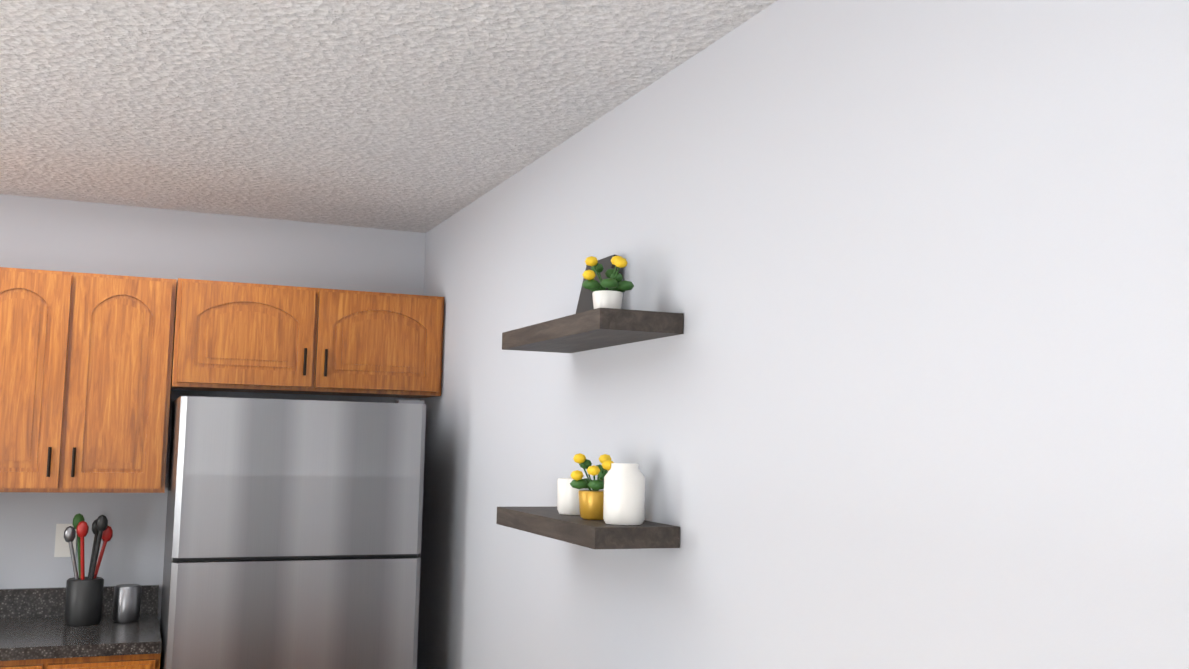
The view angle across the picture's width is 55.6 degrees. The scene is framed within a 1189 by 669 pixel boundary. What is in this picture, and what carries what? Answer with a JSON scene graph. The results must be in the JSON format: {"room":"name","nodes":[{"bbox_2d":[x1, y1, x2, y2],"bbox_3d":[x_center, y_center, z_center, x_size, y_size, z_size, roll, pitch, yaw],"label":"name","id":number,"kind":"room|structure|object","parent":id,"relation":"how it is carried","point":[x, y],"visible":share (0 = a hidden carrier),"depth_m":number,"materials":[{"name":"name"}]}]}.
{"room":"kitchen","nodes":[
{"label":"kitchen","id":0,"kind":"room"},
{"bbox_2d":[0,194,425,626],"bbox_3d":[-2.338,0.698,4.053,3.685,2.440,0.140,3,-6,-22],"label":"wall","id":1,"kind":"structure","parent":0,"point":[36,233],"depth_m":4.29,"materials":[{"name":"grey paint"}]},
{"bbox_2d":[0,267,99,492],"bbox_3d":[-1.997,0.165,3.968,0.397,0.760,0.347,3,-6,-22],"label":"upper cabinet","id":2,"kind":"object","parent":1,"relation":"attached to","point":[48,318],"depth_m":3.84,"materials":[{"name":"brown wood"}]},
{"bbox_2d":[54,524,76,556],"bbox_3d":[-1.939,0.754,4.132,0.070,0.120,0.007,3,-6,-22],"label":"switch plate","id":3,"kind":"object","parent":1,"relation":"attached to","point":[62,549],"visible":0.71,"depth_m":4.12,"materials":[{"name":"white plastic"}]},
{"bbox_2d":[0,585,158,616],"bbox_3d":[-2.751,0.924,3.773,2.409,0.100,0.020,3,-6,-22],"label":"backsplash","id":4,"kind":"structure","parent":1,"relation":"attached to","point":[42,602],"depth_m":4.08,"materials":[{"name":"grey stone"}]},
{"bbox_2d":[84,274,171,492],"bbox_3d":[-1.747,0.180,4.070,0.396,0.760,0.347,3,-6,-22],"label":"upper cabinet","id":5,"kind":"object","parent":1,"relation":"attached to","point":[95,369],"depth_m":3.94,"materials":[{"name":"brown wood"}]},
{"bbox_2d":[168,278,339,394],"bbox_3d":[-1.297,0.019,4.250,0.549,0.385,0.382,3,-6,-22],"label":"upper cabinet","id":6,"kind":"object","parent":1,"relation":"attached to","point":[227,336],"depth_m":4.08,"materials":[{"name":"brown wood"}]},
{"bbox_2d":[336,290,443,397],"bbox_3d":[-0.905,0.043,4.410,0.549,0.385,0.382,3,-6,-22],"label":"upper cabinet","id":7,"kind":"object","parent":1,"relation":"attached to","point":[388,344],"depth_m":4.26,"materials":[{"name":"brown wood"}]},
{"bbox_2d":[0,0,777,232],"bbox_3d":[-1.087,-0.794,1.201,3.685,0.060,6.580,3,-6,-22],"label":"ceiling","id":8,"kind":"structure","parent":0,"point":[422,116],"depth_m":2.83,"materials":[{"name":"white paint"}]},
{"bbox_2d":[417,0,1188,668],"bbox_3d":[0.551,0.543,1.688,0.140,2.440,6.440,3,-6,-22],"label":"wall","id":9,"kind":"structure","parent":0,"point":[907,388],"depth_m":1.88,"materials":[{"name":"grey paint"}]},
{"bbox_2d":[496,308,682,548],"bbox_3d":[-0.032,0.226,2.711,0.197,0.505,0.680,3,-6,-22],"label":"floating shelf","id":10,"kind":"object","parent":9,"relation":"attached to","point":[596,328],"visible":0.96,"depth_m":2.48,"materials":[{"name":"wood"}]},
{"bbox_2d":[557,478,588,514],"bbox_3d":[-0.050,0.392,2.734,0.084,0.085,0.082,3,-6,-22],"label":"jar","id":11,"kind":"object","parent":10,"relation":"on","point":[567,496],"depth_m":2.70,"materials":[{"name":"white ceramic"}]},
{"bbox_2d":[570,453,613,519],"bbox_3d":[0.003,0.347,2.577,0.121,0.148,0.136,3,-6,-22],"label":"flower pot","id":12,"kind":"object","parent":10,"relation":"on","point":[591,502],"visible":0.85,"depth_m":2.55,"materials":[{"name":"gold metal"}]},
{"bbox_2d":[576,254,617,313],"bbox_3d":[0.003,-0.104,2.818,0.051,0.170,0.180,3,-6,-22],"label":"framed picture","id":13,"kind":"object","parent":10,"relation":"on","point":[585,302],"visible":0.29,"depth_m":2.82,"materials":[{"name":"black"}]},
{"bbox_2d":[582,255,633,308],"bbox_3d":[0.030,-0.112,2.550,0.121,0.138,0.136,3,-6,-22],"label":"flower pot","id":14,"kind":"object","parent":10,"relation":"on","point":[616,286],"visible":0.88,"depth_m":2.53,"materials":[{"name":"white"}]},
{"bbox_2d":[603,463,644,524],"bbox_3d":[0.065,0.347,2.459,0.090,0.130,0.088,3,-6,-22],"label":"jar","id":15,"kind":"object","parent":10,"relation":"on","point":[624,494],"depth_m":2.42,"materials":[{"name":"white ceramic"}]},
{"bbox_3d":[-1.143,1.694,0.970,3.685,0.060,6.580,3,-6,-22],"label":"floor","id":16,"kind":"structure","parent":0,"visible":0},
{"bbox_2d":[0,653,71,668],"bbox_3d":[-1.970,1.463,3.714,0.400,0.870,0.627,3,-6,-22],"label":"base cabinet","id":17,"kind":"object","parent":16,"relation":"on","point":[46,660],"depth_m":3.52,"materials":[{"name":"brown wood"}]},
{"bbox_2d":[72,634,160,668],"bbox_3d":[-1.716,1.479,3.818,0.399,0.870,0.627,3,-6,-22],"label":"base cabinet","id":18,"kind":"object","parent":16,"relation":"on","point":[135,658],"depth_m":3.61,"materials":[{"name":"brown wood"}]},
{"bbox_2d":[0,613,161,656],"bbox_3d":[-1.833,1.017,3.810,0.674,0.038,0.636,3,-6,-22],"label":"countertop","id":19,"kind":"structure","parent":18,"relation":"on","point":[19,636],"depth_m":3.70,"materials":[{"name":"grey stone"}]},
{"bbox_2d":[160,396,425,668],"bbox_3d":[-1.103,1.088,4.012,0.812,1.712,0.755,3,-6,-22],"label":"fridge","id":20,"kind":"object","parent":16,"relation":"on","point":[293,534],"visible":1,"depth_m":3.69,"materials":[{"name":"silver metal"}]}
]}

